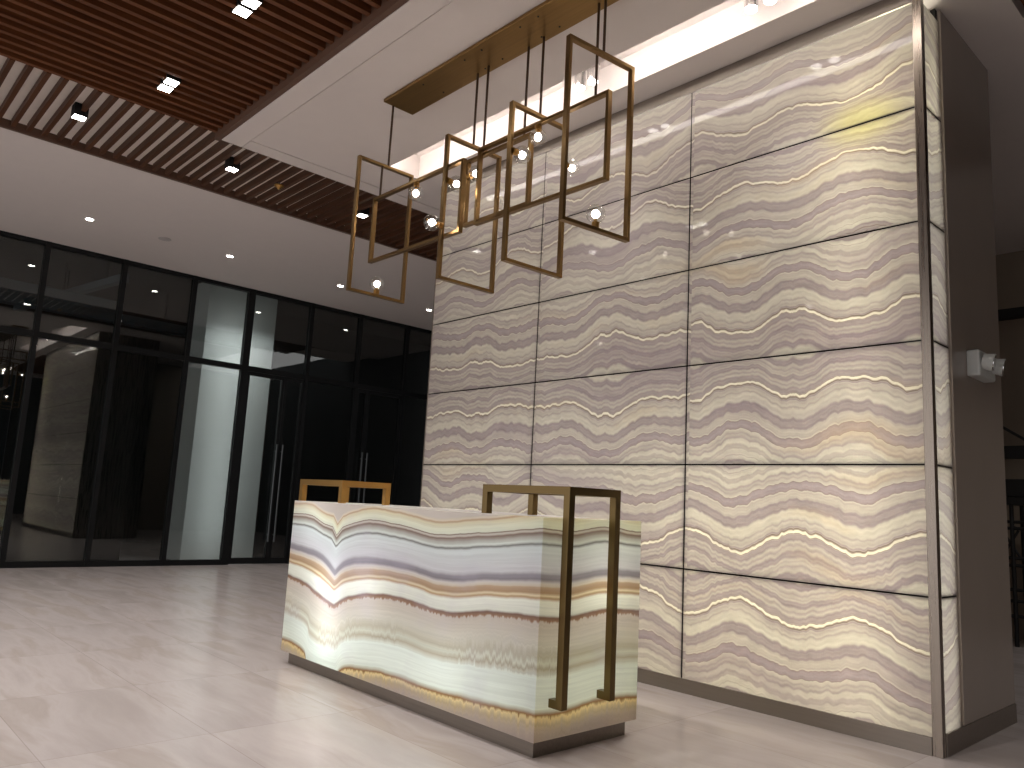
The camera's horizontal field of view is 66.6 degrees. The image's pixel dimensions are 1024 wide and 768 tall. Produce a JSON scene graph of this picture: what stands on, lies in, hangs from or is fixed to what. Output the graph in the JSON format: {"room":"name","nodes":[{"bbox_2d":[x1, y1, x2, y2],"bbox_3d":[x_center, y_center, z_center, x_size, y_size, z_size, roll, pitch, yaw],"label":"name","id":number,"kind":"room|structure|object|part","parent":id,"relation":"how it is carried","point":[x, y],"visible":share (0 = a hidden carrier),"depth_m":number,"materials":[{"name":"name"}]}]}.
{"room":"lobby","nodes":[
{"label":"lobby","id":0,"kind":"room"},
{"bbox_2d":[0,352,142,560],"bbox_3d":[-6.808,1.174,12.008,1.750,3.100,0.060,11,-12,-42],"label":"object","id":1,"kind":"structure","parent":0,"point":[49,522],"depth_m":11.96,"materials":[{"name":"black paint"}]},
{"bbox_2d":[0,303,186,542],"bbox_3d":[-9.611,0.622,15.596,19.000,4.984,0.100,11,-12,-42],"label":"wall","id":2,"kind":"structure","parent":0,"point":[160,381],"depth_m":16.88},
{"bbox_2d":[166,283,277,559],"bbox_3d":[-5.240,0.670,14.085,1.265,4.884,0.850,11,-12,-42],"label":"column","id":3,"kind":"structure","parent":0,"point":[198,505],"depth_m":13.68,"materials":[{"name":"white paint"}]},
{"bbox_2d":[252,314,430,556],"bbox_3d":[-2.143,1.373,16.354,6.470,4.500,0.060,11,-12,-42],"label":"wall","id":4,"kind":"structure","parent":0,"point":[327,415],"depth_m":15.22,"materials":[{"name":"black paint"}]},
{"bbox_2d":[0,0,1023,346],"bbox_3d":[-1.349,-2.562,7.245,19.000,0.364,24.000,11,-12,-42],"label":"ceiling","id":5,"kind":"structure","parent":0,"point":[294,91],"depth_m":7.19,"materials":[{"name":"white paint"}]},
{"bbox_2d":[0,263,116,312],"bbox_3d":[-9.147,-2.055,11.913,0.280,0.666,6.008,-5,-12,44],"label":"air duct","id":6,"kind":"object","parent":5,"relation":"hanging from","point":[8,285],"visible":0.84,"depth_m":13.26,"materials":[{"name":"metal"}]},
{"bbox_2d":[13,261,129,311],"bbox_3d":[-7.909,-1.778,13.867,4.357,0.496,0.120,-4,-11,38],"label":"air duct","id":7,"kind":"object","parent":5,"relation":"hanging from","point":[107,282],"visible":0.5,"depth_m":13.07,"materials":[{"name":"metal"}]},
{"bbox_2d":[71,102,88,121],"bbox_3d":[-4.098,-2.583,7.394,0.120,0.126,0.120,11,-12,-42],"label":"recessed light","id":8,"kind":"object","parent":5,"relation":"in","point":[76,113],"visible":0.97,"depth_m":7.35,"materials":[{"name":"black metal"}]},
{"bbox_2d":[0,290,185,336],"bbox_3d":[-6.706,-1.391,15.090,14.003,0.766,0.280,11,-12,-43],"label":"air duct","id":9,"kind":"object","parent":5,"relation":"hanging from","point":[9,298],"visible":0.49,"depth_m":14.08,"materials":[{"name":"metal"}]},
{"bbox_2d":[158,237,170,240],"bbox_3d":[-4.912,-2.046,11.026,0.170,0.015,0.170,11,-12,-42],"label":"ceiling vent","id":10,"kind":"object","parent":5,"relation":"in","point":[159,238],"visible":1,"depth_m":11.00,"materials":[{"name":"metal"}]},
{"bbox_2d":[156,73,181,92],"bbox_3d":[-2.990,-2.656,6.797,0.120,0.120,0.270,11,-12,-42],"label":"recessed light","id":11,"kind":"object","parent":5,"relation":"in","point":[170,82],"visible":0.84,"depth_m":6.76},
{"bbox_2d":[224,156,239,172],"bbox_3d":[-3.017,-2.371,8.412,0.120,0.126,0.120,11,-12,-42],"label":"recessed light","id":12,"kind":"object","parent":5,"relation":"in","point":[229,163],"visible":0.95,"depth_m":8.37,"materials":[{"name":"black metal"}]},
{"bbox_2d":[231,0,262,18],"bbox_3d":[-1.913,-2.777,5.640,0.120,0.120,0.270,11,-12,-42],"label":"recessed light","id":13,"kind":"object","parent":5,"relation":"in","point":[244,8],"visible":1,"depth_m":5.63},
{"bbox_2d":[274,183,283,189],"bbox_3d":[-2.631,-2.273,8.817,0.110,0.156,0.110,11,-12,-42],"label":"sprinkler","id":14,"kind":"object","parent":5,"relation":"attached to","point":[278,186],"visible":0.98,"depth_m":8.78,"materials":[{"name":"gold metal"}]},
{"bbox_2d":[357,207,369,217],"bbox_3d":[-1.841,-2.128,9.597,0.120,0.126,0.120,11,-12,-42],"label":"recessed light","id":15,"kind":"object","parent":5,"relation":"in","point":[361,213],"visible":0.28,"depth_m":9.56,"materials":[{"name":"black metal"}]},
{"bbox_2d":[346,0,634,303],"bbox_3d":[-0.084,-1.635,5.790,0.880,1.774,2.748,11,-12,-42],"label":"chandelier","id":16,"kind":"object","parent":5,"relation":"hanging from","point":[550,18],"visible":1,"depth_m":5.71,"materials":[{"name":"gold metal"}]},
{"bbox_2d":[373,287,378,293],"bbox_3d":[-1.130,-0.777,6.499,0.048,0.060,0.048,11,-12,-42],"label":"socket","id":17,"kind":"object","parent":16,"relation":"attached to","point":[376,291],"depth_m":6.48,"materials":[{"name":"gold metal"}]},
{"bbox_3d":[-1.127,-0.834,6.508,0.052,0.056,0.052,11,-12,-42],"label":"filament bulb","id":18,"kind":"part","parent":16,"relation":"part of","materials":[{"name":"white glass"}]},
{"bbox_3d":[-1.105,-1.296,6.586,0.548,1.158,0.038,11,-12,-41],"label":"upright frame","id":19,"kind":"part","parent":16,"relation":"part of","materials":[{"name":"brown metal"}]},
{"bbox_3d":[-1.111,-1.722,6.621,0.019,0.288,0.018,11,-12,-42],"label":"rod","id":20,"kind":"part","parent":16,"relation":"part of","materials":[{"name":"brown metal"}]},
{"bbox_3d":[-1.044,-2.137,6.717,0.019,0.555,0.018,11,-12,-42],"label":"rod","id":21,"kind":"part","parent":16,"relation":"part of","materials":[{"name":"brown metal"}]},
{"bbox_3d":[-0.764,-1.516,6.191,0.052,0.056,0.052,11,-12,-42],"label":"filament bulb","id":22,"kind":"part","parent":16,"relation":"part of","materials":[{"name":"white glass"}]},
{"bbox_2d":[413,181,419,189],"bbox_3d":[-0.761,-1.573,6.200,0.048,0.060,0.048,11,-12,-42],"label":"socket","id":23,"kind":"object","parent":16,"relation":"attached to","point":[416,184],"depth_m":6.19,"materials":[{"name":"gold metal"}]},
{"bbox_3d":[-0.773,-1.342,6.165,0.038,0.571,1.208,11,-12,-42],"label":"long frame","id":24,"kind":"part","parent":16,"relation":"part of","materials":[{"name":"brown metal"}]},
{"bbox_3d":[-0.588,-1.188,5.731,0.056,0.052,0.052,11,-12,-42],"label":"filament bulb","id":25,"kind":"part","parent":16,"relation":"part of","materials":[{"name":"white glass"}]},
{"bbox_2d":[435,221,443,228],"bbox_3d":[-0.545,-1.180,5.770,0.060,0.048,0.048,11,-12,-42],"label":"socket","id":26,"kind":"object","parent":16,"relation":"attached to","point":[440,224],"depth_m":5.76,"materials":[{"name":"gold metal"}]},
{"bbox_2d":[447,177,453,184],"bbox_3d":[-0.467,-1.528,5.880,0.060,0.048,0.048,11,-12,-42],"label":"socket","id":27,"kind":"object","parent":16,"relation":"attached to","point":[450,181],"depth_m":5.86,"materials":[{"name":"gold metal"}]},
{"bbox_3d":[-0.424,-1.520,5.918,0.056,0.052,0.052,11,-12,-42],"label":"filament bulb","id":28,"kind":"part","parent":16,"relation":"part of","materials":[{"name":"white glass"}]},
{"bbox_3d":[-0.323,-1.299,6.000,0.535,1.131,0.038,10,-11,-41],"label":"upright frame","id":29,"kind":"part","parent":16,"relation":"part of","materials":[{"name":"brown metal"}]},
{"bbox_2d":[466,172,473,179],"bbox_3d":[-0.319,-1.624,6.076,0.048,0.048,0.060,11,-12,-42],"label":"socket","id":30,"kind":"object","parent":16,"relation":"attached to","point":[469,175],"depth_m":6.07,"materials":[{"name":"gold metal"}]},
{"bbox_3d":[-0.285,-2.158,6.125,0.019,0.614,0.018,11,-12,-42],"label":"rod","id":31,"kind":"part","parent":16,"relation":"part of","materials":[{"name":"brown metal"}]},
{"bbox_3d":[-0.199,-2.139,6.004,0.019,0.679,0.018,11,-12,-42],"label":"rod","id":32,"kind":"part","parent":16,"relation":"part of","materials":[{"name":"metal"}]},
{"bbox_3d":[-0.114,-1.511,5.828,0.038,0.546,0.728,11,-12,-42],"label":"long frame","id":33,"kind":"part","parent":16,"relation":"part of","materials":[{"name":"brown metal"}]},
{"bbox_2d":[513,147,519,155],"bbox_3d":[0.027,-1.589,5.341,0.060,0.048,0.048,11,-12,-42],"label":"socket","id":34,"kind":"object","parent":16,"relation":"attached to","point":[516,152],"depth_m":5.32,"materials":[{"name":"gold metal"}]},
{"bbox_3d":[0.069,-1.581,5.380,0.056,0.052,0.052,11,-12,-42],"label":"filament bulb","id":35,"kind":"part","parent":16,"relation":"part of","materials":[{"name":"white glass"}]},
{"bbox_3d":[0.106,-2.149,5.721,0.019,0.712,0.018,11,-12,-42],"label":"rod","id":36,"kind":"part","parent":16,"relation":"part of","materials":[{"name":"brown metal"}]},
{"bbox_3d":[0.170,-1.351,5.464,0.540,1.142,0.038,10,-11,-40],"label":"upright frame","id":37,"kind":"part","parent":16,"relation":"part of","materials":[{"name":"brown metal"}]},
{"bbox_3d":[0.184,-1.744,5.504,0.052,0.056,0.052,11,-12,-42],"label":"filament bulb","id":38,"kind":"part","parent":16,"relation":"part of","materials":[{"name":"white glass"}]},
{"bbox_2d":[535,124,541,132],"bbox_3d":[0.187,-1.801,5.513,0.048,0.060,0.048,11,-12,-42],"label":"socket","id":39,"kind":"object","parent":16,"relation":"attached to","point":[538,127],"depth_m":5.50,"materials":[{"name":"gold metal"}]},
{"bbox_3d":[0.216,-2.213,5.597,0.019,0.612,0.018,11,-12,-42],"label":"rod","id":40,"kind":"part","parent":16,"relation":"part of","materials":[{"name":"metal"}]},
{"bbox_3d":[0.180,-1.550,5.468,0.038,0.614,1.299,11,-12,-42],"label":"long frame","id":41,"kind":"part","parent":16,"relation":"part of","materials":[{"name":"brown metal"}]},
{"bbox_3d":[0.441,-1.595,5.757,0.056,0.052,0.052,11,-12,-42],"label":"filament bulb","id":42,"kind":"part","parent":16,"relation":"part of","materials":[{"name":"white glass"}]},
{"bbox_2d":[591,218,598,227],"bbox_3d":[0.513,-0.989,4.801,0.048,0.060,0.048,11,-12,-42],"label":"socket","id":43,"kind":"object","parent":16,"relation":"attached to","point":[595,224],"depth_m":4.78,"materials":[{"name":"gold metal"}]},
{"bbox_3d":[0.516,-1.047,4.810,0.052,0.056,0.052,11,-12,-42],"label":"filament bulb","id":44,"kind":"part","parent":16,"relation":"part of","materials":[{"name":"white glass"}]},
{"bbox_3d":[0.542,-1.528,4.884,0.565,1.195,0.038,9,-11,-36],"label":"upright frame","id":45,"kind":"part","parent":16,"relation":"part of","materials":[{"name":"brown metal"}]},
{"bbox_3d":[0.568,-2.224,5.185,0.019,0.679,0.018,11,-12,-42],"label":"rod","id":46,"kind":"part","parent":16,"relation":"part of","materials":[{"name":"brown metal"}]},
{"bbox_3d":[0.604,-2.341,5.066,0.019,0.480,0.018,11,-12,-42],"label":"rod","id":47,"kind":"part","parent":16,"relation":"part of","materials":[{"name":"metal"}]},
{"bbox_2d":[574,63,599,90],"bbox_3d":[0.611,-2.548,6.358,0.110,0.248,0.250,11,-12,-42],"label":"spotlight","id":48,"kind":"object","parent":5,"relation":"attached to","point":[579,79],"visible":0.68,"depth_m":6.35,"materials":[{"name":"silver metal"}]},
{"bbox_2d":[744,0,776,13],"bbox_3d":[1.675,-2.662,5.250,0.110,0.248,0.250,11,-12,-42],"label":"spotlight","id":49,"kind":"object","parent":5,"relation":"attached to","point":[750,6],"visible":1,"depth_m":5.25,"materials":[{"name":"silver metal"}]},
{"bbox_2d":[0,542,1023,767],"bbox_3d":[-2.282,2.313,7.239,19.000,0.120,26.000,11,-12,-42],"label":"floor","id":50,"kind":"structure","parent":0,"point":[186,666],"depth_m":4.59,"materials":[{"name":"tile"}]},
{"bbox_2d":[0,230,46,336],"bbox_3d":[-7.362,0.147,10.736,1.080,4.688,0.100,11,-12,-42],"label":"window","id":51,"kind":"structure","parent":50,"relation":"on","point":[3,329],"depth_m":11.14,"materials":[{"name":"black metal"}]},
{"bbox_2d":[0,241,123,567],"bbox_3d":[-6.577,0.297,11.454,1.070,4.688,0.100,11,-12,-42],"label":"window","id":52,"kind":"structure","parent":50,"relation":"on","point":[37,335],"depth_m":11.18,"materials":[{"name":"black metal"}]},
{"bbox_2d":[83,259,194,566],"bbox_3d":[-5.789,0.449,12.177,1.090,4.688,0.100,11,-12,-42],"label":"window","id":53,"kind":"structure","parent":50,"relation":"on","point":[124,269],"depth_m":11.89,"materials":[{"name":"black metal"}]},
{"bbox_2d":[159,276,249,565],"bbox_3d":[-5.040,0.593,12.862,0.960,4.688,0.100,11,-12,-42],"label":"window","id":54,"kind":"structure","parent":50,"relation":"on","point":[194,285],"depth_m":12.61,"materials":[{"name":"black metal"}]},
{"bbox_2d":[219,288,311,564],"bbox_3d":[-4.255,0.744,13.581,1.190,4.688,0.100,11,-12,-42],"label":"window","id":55,"kind":"structure","parent":50,"relation":"on","point":[251,296],"depth_m":13.25,"materials":[{"name":"black metal"}]},
{"bbox_2d":[228,371,303,563],"bbox_3d":[-4.224,1.453,13.488,1.070,3.243,0.131,11,-12,-42],"label":"door","id":56,"kind":"structure","parent":55,"relation":"attached to","point":[266,559],"depth_m":13.57,"materials":[{"name":"black metal"}]},
{"bbox_3d":[-4.149,1.877,13.474,0.032,1.670,0.071,11,-12,-42],"label":"handle","id":57,"kind":"part","parent":56,"relation":"part of","materials":[{"name":"silver metal"}]},
{"bbox_3d":[-4.069,1.892,13.547,0.032,1.670,0.071,11,-12,-42],"label":"handle","id":58,"kind":"part","parent":56,"relation":"part of","materials":[{"name":"silver metal"}]},
{"bbox_2d":[285,303,360,563],"bbox_3d":[-3.441,0.900,14.327,1.040,4.688,0.100,11,-12,-42],"label":"window","id":59,"kind":"structure","parent":50,"relation":"on","point":[311,314],"depth_m":14.18,"materials":[{"name":"black metal"}]},
{"bbox_2d":[344,314,407,502],"bbox_3d":[-2.660,1.051,15.042,1.100,4.688,0.100,11,-12,-42],"label":"window","id":60,"kind":"structure","parent":50,"relation":"on","point":[362,318],"depth_m":14.87,"materials":[{"name":"black metal"}]},
{"bbox_2d":[349,389,401,504],"bbox_3d":[-2.647,1.756,14.932,1.030,3.243,0.131,11,-12,-42],"label":"door","id":61,"kind":"structure","parent":60,"relation":"attached to","point":[366,402],"depth_m":14.90,"materials":[{"name":"black metal"}]},
{"bbox_3d":[-2.886,2.120,14.630,0.032,1.670,0.071,11,-12,-42],"label":"handle","id":62,"kind":"part","parent":61,"relation":"part of","materials":[{"name":"silver metal"}]},
{"bbox_3d":[-2.805,2.135,14.704,0.032,1.670,0.071,11,-12,-42],"label":"handle","id":63,"kind":"part","parent":61,"relation":"part of","materials":[{"name":"silver metal"}]},
{"bbox_2d":[394,325,431,504],"bbox_3d":[-1.857,1.205,15.778,1.100,4.688,0.100,11,-12,-42],"label":"window","id":64,"kind":"structure","parent":50,"relation":"on","point":[407,330],"depth_m":15.60,"materials":[{"name":"black metal"}]},
{"bbox_2d":[281,479,640,757],"bbox_3d":[-0.486,1.348,5.177,0.813,1.350,2.877,11,-12,-42],"label":"reception desk","id":65,"kind":"object","parent":50,"relation":"on","point":[518,632],"visible":1,"depth_m":4.36,"materials":[{"name":"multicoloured stone"}]},
{"bbox_3d":[-1.319,1.298,5.945,0.422,1.105,0.632,11,-12,-42],"label":"brass frame","id":66,"kind":"part","parent":65,"relation":"part of","materials":[{"name":"gold metal"}]},
{"bbox_3d":[0.188,1.129,4.327,0.412,1.105,0.687,11,-12,-42],"label":"brass frame","id":67,"kind":"part","parent":65,"relation":"part of","materials":[{"name":"brown metal"}]},
{"bbox_2d":[1006,497,1023,646],"bbox_3d":[5.996,2.034,8.279,0.500,1.600,1.290,11,-12,-42],"label":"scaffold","id":68,"kind":"object","parent":50,"relation":"on","point":[1011,501],"visible":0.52,"depth_m":8.54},
{"bbox_2d":[420,4,931,736],"bbox_3d":[1.252,0.036,6.833,1.323,4.620,4.864,11,-12,-42],"label":"wall","id":69,"kind":"structure","parent":0,"point":[745,368],"depth_m":5.50,"materials":[{"name":"stone"}]},
{"bbox_3d":[-0.393,1.142,7.414,0.001,0.738,1.586,11,-12,-42],"label":"onyx panel","id":70,"kind":"part","parent":69,"relation":"part of","materials":[{"name":"beige stone"}]},
{"bbox_3d":[-0.354,0.410,7.526,0.001,0.726,1.586,11,-12,-42],"label":"onyx panel","id":71,"kind":"part","parent":69,"relation":"part of","materials":[{"name":"beige stone"}]},
{"bbox_3d":[-0.316,-0.318,7.637,0.001,0.732,1.586,11,-12,-42],"label":"onyx panel","id":72,"kind":"part","parent":69,"relation":"part of","materials":[{"name":"beige stone"}]},
{"bbox_3d":[-0.279,-1.051,7.748,0.001,0.734,1.586,11,-12,-42],"label":"onyx panel","id":73,"kind":"part","parent":69,"relation":"part of","materials":[{"name":"beige stone"}]},
{"bbox_3d":[-0.240,-1.767,7.858,0.001,0.700,1.586,11,-12,-42],"label":"onyx panel","id":74,"kind":"part","parent":69,"relation":"part of","materials":[{"name":"beige stone"}]},
{"bbox_3d":[0.701,1.021,6.245,0.001,0.738,1.606,11,-12,-42],"label":"onyx panel","id":75,"kind":"part","parent":69,"relation":"part of","materials":[{"name":"beige stone"}]},
{"bbox_3d":[0.739,0.289,6.357,0.001,0.726,1.606,11,-12,-42],"label":"onyx panel","id":76,"kind":"part","parent":69,"relation":"part of","materials":[{"name":"beige stone"}]},
{"bbox_3d":[0.777,-0.439,6.468,0.001,0.732,1.606,11,-12,-42],"label":"onyx panel","id":77,"kind":"part","parent":69,"relation":"part of","materials":[{"name":"beige stone"}]},
{"bbox_3d":[0.815,-1.172,6.580,0.001,0.734,1.606,11,-12,-42],"label":"onyx panel","id":78,"kind":"part","parent":69,"relation":"part of","materials":[{"name":"beige stone"}]},
{"bbox_3d":[0.853,-1.889,6.690,0.001,0.700,1.606,11,-12,-42],"label":"onyx panel","id":79,"kind":"part","parent":69,"relation":"part of","materials":[{"name":"beige stone"}]},
{"bbox_3d":[0.662,1.762,6.132,0.001,0.746,1.606,11,-12,-42],"label":"onyx panel","id":80,"kind":"part","parent":69,"relation":"part of","materials":[{"name":"beige stone"}]},
{"bbox_2d":[441,0,911,192],"bbox_3d":[0.893,-2.288,6.737,0.030,0.098,4.860,11,-12,-42],"label":"trim","id":81,"kind":"structure","parent":69,"relation":"attached to","point":[882,7],"depth_m":5.91,"materials":[{"name":"metal"}]},
{"bbox_2d":[637,668,932,755],"bbox_3d":[0.657,2.177,6.055,0.032,0.097,4.862,11,-12,-42],"label":"baseboard","id":82,"kind":"structure","parent":69,"relation":"attached to","point":[902,739],"depth_m":4.85,"materials":[{"name":"metal"}]},
{"bbox_3d":[1.966,-2.012,5.501,0.001,0.700,1.642,11,-12,-42],"label":"onyx panel","id":83,"kind":"part","parent":69,"relation":"part of","materials":[{"name":"beige stone"}]},
{"bbox_3d":[1.928,-1.295,5.391,0.001,0.734,1.642,11,-12,-42],"label":"onyx panel","id":84,"kind":"part","parent":69,"relation":"part of","materials":[{"name":"beige stone"}]},
{"bbox_3d":[1.890,-0.563,5.279,0.001,0.732,1.642,11,-12,-42],"label":"onyx panel","id":85,"kind":"part","parent":69,"relation":"part of","materials":[{"name":"beige stone"}]},
{"bbox_3d":[1.852,0.166,5.168,0.001,0.726,1.642,11,-12,-42],"label":"onyx panel","id":86,"kind":"part","parent":69,"relation":"part of","materials":[{"name":"beige stone"}]},
{"bbox_3d":[1.814,0.897,5.056,0.001,0.738,1.642,11,-12,-42],"label":"onyx panel","id":87,"kind":"part","parent":69,"relation":"part of","materials":[{"name":"beige stone"}]},
{"bbox_3d":[1.775,1.639,4.943,0.001,0.746,1.642,11,-12,-42],"label":"onyx panel","id":88,"kind":"part","parent":69,"relation":"part of","materials":[{"name":"beige stone"}]},
{"bbox_2d":[912,0,945,758],"bbox_3d":[2.461,-0.240,4.616,0.051,4.620,0.054,11,-12,-42],"label":"trim","id":89,"kind":"structure","parent":69,"relation":"attached to","point":[922,170],"depth_m":4.55,"materials":[{"name":"metal"}]},
{"bbox_2d":[923,4,1014,732],"bbox_3d":[1.292,0.037,6.825,1.275,4.620,4.905,11,-12,-42],"label":"wall","id":90,"kind":"structure","parent":0,"point":[974,553],"depth_m":4.98,"materials":[{"name":"stone"}]},
{"bbox_2d":[946,703,1016,756],"bbox_3d":[2.845,2.074,4.708,1.277,0.120,0.026,11,-12,-42],"label":"baseboard","id":91,"kind":"structure","parent":90,"relation":"attached to","point":[961,738],"depth_m":4.63,"materials":[{"name":"metal"}]},
{"bbox_2d":[967,349,1005,382],"bbox_3d":[3.080,-0.117,5.043,0.329,0.170,0.155,11,-12,-42],"label":"emergency light","id":92,"kind":"object","parent":90,"relation":"attached to","point":[982,366],"visible":1,"depth_m":4.97,"materials":[{"name":"white plastic"}]},
{"bbox_2d":[996,250,1023,639],"bbox_3d":[7.892,0.149,5.297,6.350,4.620,8.980,11,-12,-42],"label":"wall","id":93,"kind":"structure","parent":0,"point":[1009,266],"depth_m":9.42,"materials":[{"name":"black paint"}]},
{"bbox_2d":[998,306,1023,320],"bbox_3d":[7.454,-0.994,6.987,0.150,0.100,5.865,11,-12,-42],"label":"trim","id":94,"kind":"structure","parent":93,"relation":"attached to","point":[1018,312],"depth_m":8.83,"materials":[{"name":"black"}]},
{"bbox_2d":[1003,426,1023,458],"bbox_3d":[6.045,0.563,8.385,0.120,0.482,1.660,11,-12,-42],"label":"trim","id":95,"kind":"structure","parent":93,"relation":"attached to","point":[1010,452],"depth_m":8.73,"materials":[{"name":"black"}]}
]}

